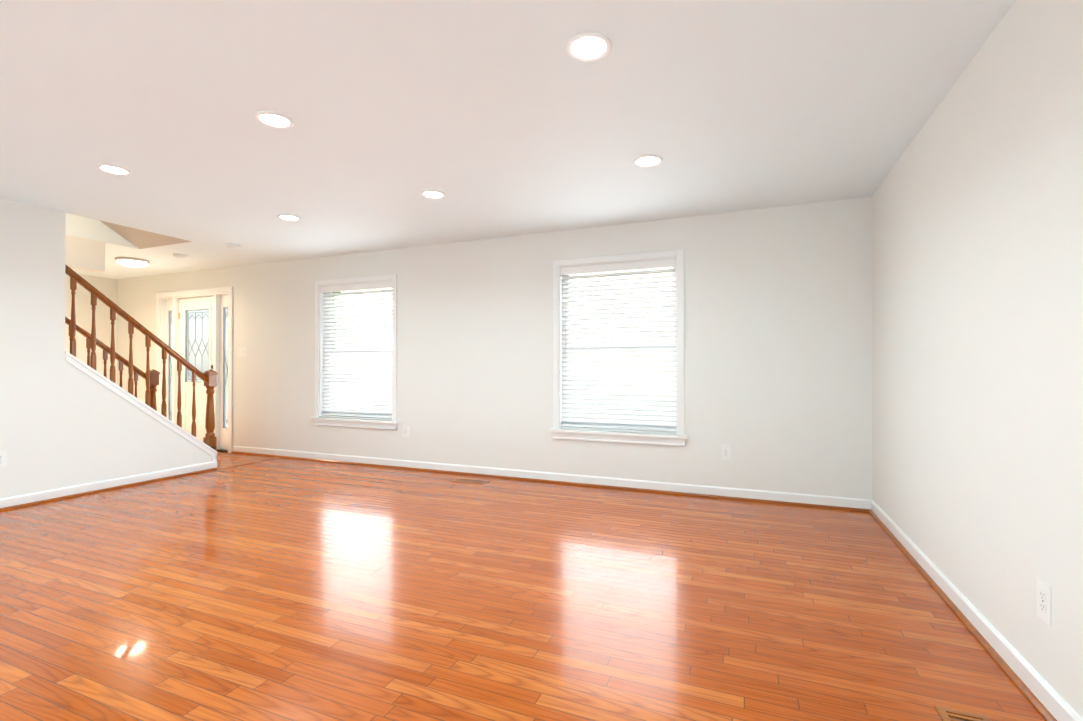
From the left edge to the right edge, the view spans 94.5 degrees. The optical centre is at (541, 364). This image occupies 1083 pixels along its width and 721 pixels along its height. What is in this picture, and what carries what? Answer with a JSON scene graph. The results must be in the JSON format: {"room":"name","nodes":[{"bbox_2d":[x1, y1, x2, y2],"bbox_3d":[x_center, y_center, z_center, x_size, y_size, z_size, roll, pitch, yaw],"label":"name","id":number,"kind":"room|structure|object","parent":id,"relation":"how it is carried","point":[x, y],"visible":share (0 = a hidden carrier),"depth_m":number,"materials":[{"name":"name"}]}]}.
{"room":"empty living room","nodes":[
{"label":"empty living room","id":0,"kind":"room"},
{"bbox_2d":[65,273,116,383],"bbox_3d":[-7.805,-0.082,4.252,0.150,2.440,7.145,0,0,22],"label":"wall","id":1,"kind":"structure","parent":0,"point":[107,287],"depth_m":7.26,"materials":[{"name":"paint"}]},
{"bbox_2d":[0,198,211,498],"bbox_3d":[-5.290,-0.090,2.782,1.120,2.440,6.324,0,0,22],"label":"wall","id":2,"kind":"structure","parent":0,"point":[63,423],"depth_m":4.20,"materials":[{"name":"paint"}]},
{"bbox_2d":[0,450,6,466],"bbox_3d":[-4.220,0.736,3.905,0.008,0.128,0.078,0,0,22],"label":"electrical outlet","id":3,"kind":"object","parent":2,"relation":"attached to","point":[3,458],"visible":1,"depth_m":3.92,"materials":[{"name":"white plastic"}]},
{"bbox_2d":[0,461,216,510],"bbox_3d":[-4.749,1.083,2.578,0.030,0.092,6.307,0,0,22],"label":"baseboard","id":4,"kind":"structure","parent":2,"relation":"attached to","point":[29,499],"depth_m":4.50,"materials":[{"name":"white wood"}]},
{"bbox_2d":[65,351,216,460],"bbox_3d":[-3.877,0.466,4.914,0.156,1.166,1.326,0,0,22],"label":"trim","id":5,"kind":"structure","parent":2,"relation":"attached to","point":[77,363],"depth_m":4.76,"materials":[{"name":"white wood"}]},
{"bbox_2d":[99,220,191,248],"bbox_3d":[-4.796,-3.185,3.702,1.130,3.760,4.010,0,0,22],"label":"wall","id":6,"kind":"structure","parent":0,"point":[140,239],"depth_m":5.36,"materials":[{"name":"paint"}]},
{"bbox_2d":[117,197,872,499],"bbox_3d":[-1.884,-0.074,5.774,9.962,2.440,0.150,0,0,22],"label":"wall","id":7,"kind":"structure","parent":0,"point":[777,349],"depth_m":4.80,"materials":[{"name":"paint"}]},
{"bbox_2d":[156,286,232,452],"bbox_3d":[-4.754,0.062,6.936,1.570,2.180,0.168,0,0,22],"label":"door","id":8,"kind":"structure","parent":7,"relation":"attached to","point":[174,309],"depth_m":6.92,"materials":[{"name":"white wood"}]},
{"bbox_2d":[238,348,246,356],"bbox_3d":[-3.888,-0.165,6.505,0.165,0.115,0.014,0,0,22],"label":"switch plate","id":9,"kind":"object","parent":7,"relation":"attached to","point":[242,352],"visible":1,"depth_m":6.50,"materials":[{"name":"white plastic"}]},
{"bbox_2d":[311,274,398,429],"bbox_3d":[-2.144,-0.144,5.856,1.266,1.730,0.195,0,0,22],"label":"window","id":10,"kind":"structure","parent":7,"relation":"in","point":[358,422],"depth_m":5.87,"materials":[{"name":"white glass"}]},
{"bbox_2d":[321,281,391,417],"bbox_3d":[-2.152,-0.168,5.837,1.056,1.537,0.076,0,0,22],"label":"window blind","id":11,"kind":"object","parent":10,"relation":"attached to","point":[379,380],"visible":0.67,"depth_m":5.84,"materials":[{"name":"white plastic"}]},
{"bbox_2d":[403,425,408,436],"bbox_3d":[-1.498,0.735,5.527,0.078,0.128,0.008,0,0,22],"label":"electrical outlet","id":12,"kind":"object","parent":7,"relation":"attached to","point":[405,431],"visible":1,"depth_m":5.52,"materials":[{"name":"white plastic"}]},
{"bbox_2d":[231,446,867,511],"bbox_3d":[-0.745,1.097,5.206,7.127,0.092,0.030,0,0,22],"label":"baseboard","id":13,"kind":"structure","parent":7,"relation":"attached to","point":[819,501],"depth_m":4.71,"materials":[{"name":"white wood"}]},
{"bbox_2d":[549,249,687,445],"bbox_3d":[0.708,-0.150,4.692,1.296,1.730,0.195,0,0,22],"label":"window","id":14,"kind":"structure","parent":7,"relation":"in","point":[558,430],"depth_m":4.65,"materials":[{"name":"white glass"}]},
{"bbox_2d":[561,258,675,431],"bbox_3d":[0.700,-0.175,4.673,1.086,1.537,0.076,0,0,22],"label":"window blind","id":15,"kind":"object","parent":14,"relation":"attached to","point":[659,384],"visible":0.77,"depth_m":4.67,"materials":[{"name":"white plastic"}]},
{"bbox_2d":[721,445,730,459],"bbox_3d":[1.575,0.748,4.272,0.078,0.128,0.008,0,0,22],"label":"electrical outlet","id":16,"kind":"object","parent":7,"relation":"attached to","point":[725,452],"visible":1,"depth_m":4.27,"materials":[{"name":"white plastic"}]},
{"bbox_2d":[0,0,1014,278],"bbox_3d":[-3.264,-1.462,2.405,9.962,0.300,7.445,0,0,22],"label":"ceiling","id":17,"kind":"structure","parent":0,"point":[498,118],"depth_m":2.60,"materials":[{"name":"paint"}]},
{"bbox_2d":[95,164,131,175],"bbox_3d":[-2.857,-1.303,3.348,0.188,0.009,0.188,0,0,22],"label":"recessed light","id":18,"kind":"object","parent":17,"relation":"in","point":[112,169],"visible":0.98,"depth_m":3.35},
{"bbox_2d":[114,257,149,267],"bbox_3d":[-5.027,-1.245,6.157,0.340,0.094,0.340,0,0,22],"label":"ceiling light","id":19,"kind":"object","parent":17,"relation":"attached to","point":[131,262],"visible":1,"depth_m":6.07,"materials":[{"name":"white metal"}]},
{"bbox_2d":[173,253,186,258],"bbox_3d":[-4.238,-1.273,5.878,0.136,0.041,0.136,0,0,22],"label":"smoke detector","id":20,"kind":"object","parent":17,"relation":"attached to","point":[179,255],"visible":1,"depth_m":5.83,"materials":[{"name":"white plastic"}]},
{"bbox_2d":[226,243,240,248],"bbox_3d":[-3.318,-1.276,5.394,0.136,0.041,0.136,0,0,22],"label":"smoke detector","id":21,"kind":"object","parent":17,"relation":"attached to","point":[233,245],"visible":1,"depth_m":5.35,"materials":[{"name":"white plastic"}]},
{"bbox_2d":[255,111,293,128],"bbox_3d":[-1.425,-1.306,2.677,0.188,0.009,0.188,0,0,22],"label":"recessed light","id":22,"kind":"object","parent":17,"relation":"in","point":[272,119],"visible":1,"depth_m":2.67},
{"bbox_2d":[277,214,300,220],"bbox_3d":[-2.226,-1.297,4.419,0.188,0.009,0.188,0,0,22],"label":"recessed light","id":23,"kind":"object","parent":17,"relation":"in","point":[288,217],"visible":1,"depth_m":4.42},
{"bbox_2d":[421,190,445,198],"bbox_3d":[-0.826,-1.300,3.826,0.188,0.009,0.188,0,0,22],"label":"recessed light","id":24,"kind":"object","parent":17,"relation":"in","point":[433,194],"visible":0.98,"depth_m":3.83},
{"bbox_2d":[566,32,611,61],"bbox_3d":[0.196,-1.310,2.069,0.188,0.009,0.188,0,0,22],"label":"recessed light","id":25,"kind":"object","parent":17,"relation":"in","point":[588,46],"visible":1,"depth_m":2.06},
{"bbox_2d":[633,155,662,167],"bbox_3d":[0.683,-1.304,3.209,0.188,0.009,0.188,0,0,22],"label":"recessed light","id":26,"kind":"object","parent":17,"relation":"in","point":[644,161],"visible":0.98,"depth_m":3.20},
{"bbox_2d":[0,451,1045,720],"bbox_3d":[-3.264,1.188,2.390,9.962,0.120,7.445,0,0,22],"label":"floor","id":27,"kind":"structure","parent":0,"point":[286,589],"depth_m":2.32,"materials":[{"name":"brown wood"}]},
{"bbox_2d":[65,264,217,450],"bbox_3d":[-4.848,-0.236,3.863,1.104,2.744,4.057,0,0,22],"label":"stair railing","id":28,"kind":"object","parent":27,"relation":"on","point":[207,377],"depth_m":5.06,"materials":[{"name":"brown wood"}]},
{"bbox_2d":[217,457,280,468],"bbox_3d":[-3.397,1.145,5.876,0.080,0.004,0.790,0,0,22],"label":"transition strip","id":29,"kind":"object","parent":27,"relation":"on","point":[248,463],"visible":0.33,"depth_m":5.81,"materials":[{"name":"brown wood"}]},
{"bbox_2d":[452,478,489,483],"bbox_3d":[-0.694,1.138,4.903,0.350,0.006,0.140,0,0,22],"label":"floor vent","id":30,"kind":"object","parent":27,"relation":"in","point":[465,480],"visible":1,"depth_m":4.89,"materials":[{"name":"brown wood"}]},
{"bbox_2d":[935,705,991,720],"bbox_3d":[1.291,1.119,1.457,0.140,0.006,0.350,0,0,22],"label":"floor vent","id":31,"kind":"object","parent":27,"relation":"in","point":[947,714],"visible":1,"depth_m":1.60,"materials":[{"name":"brown wood"}]},
{"bbox_2d":[872,0,1082,718],"bbox_3d":[1.250,-0.103,0.473,0.150,2.440,7.295,0,0,22],"label":"wall","id":32,"kind":"structure","parent":0,"point":[977,333],"depth_m":1.94,"materials":[{"name":"paint"}]},
{"bbox_2d":[868,499,1082,720],"bbox_3d":[1.194,1.072,0.568,0.030,0.092,7.080,0,0,22],"label":"baseboard","id":33,"kind":"structure","parent":32,"relation":"attached to","point":[1040,692],"depth_m":2.00,"materials":[{"name":"white wood"}]},
{"bbox_2d":[1037,577,1051,626],"bbox_3d":[1.643,0.773,1.639,0.008,0.128,0.078,0,0,22],"label":"electrical outlet","id":34,"kind":"object","parent":32,"relation":"attached to","point":[1044,601],"visible":1,"depth_m":1.63,"materials":[{"name":"white plastic"}]},
{"label":"outside","id":35,"kind":"structure","parent":0,"visible":0},
{"bbox_2d":[189,380,664,425],"bbox_3d":[17.863,1.763,43.805,120.000,0.180,85.195,0,0,22],"label":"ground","id":36,"kind":"structure","parent":35,"point":[569,399],"depth_m":19.86,"materials":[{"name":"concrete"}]},
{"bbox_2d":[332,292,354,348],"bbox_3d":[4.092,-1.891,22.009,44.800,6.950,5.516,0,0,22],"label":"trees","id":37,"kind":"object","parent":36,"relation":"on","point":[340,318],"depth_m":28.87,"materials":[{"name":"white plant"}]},
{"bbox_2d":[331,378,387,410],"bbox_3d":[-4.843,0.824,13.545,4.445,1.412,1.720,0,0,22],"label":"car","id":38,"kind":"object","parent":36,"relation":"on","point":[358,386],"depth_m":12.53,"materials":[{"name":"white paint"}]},
{"bbox_2d":[332,267,672,391],"bbox_3d":[5.389,-2.523,34.445,46.000,8.350,9.000,0,0,22],"label":"building","id":39,"kind":"structure","parent":36,"relation":"on","point":[570,321],"depth_m":30.73,"materials":[{"name":"brick"}]}
]}

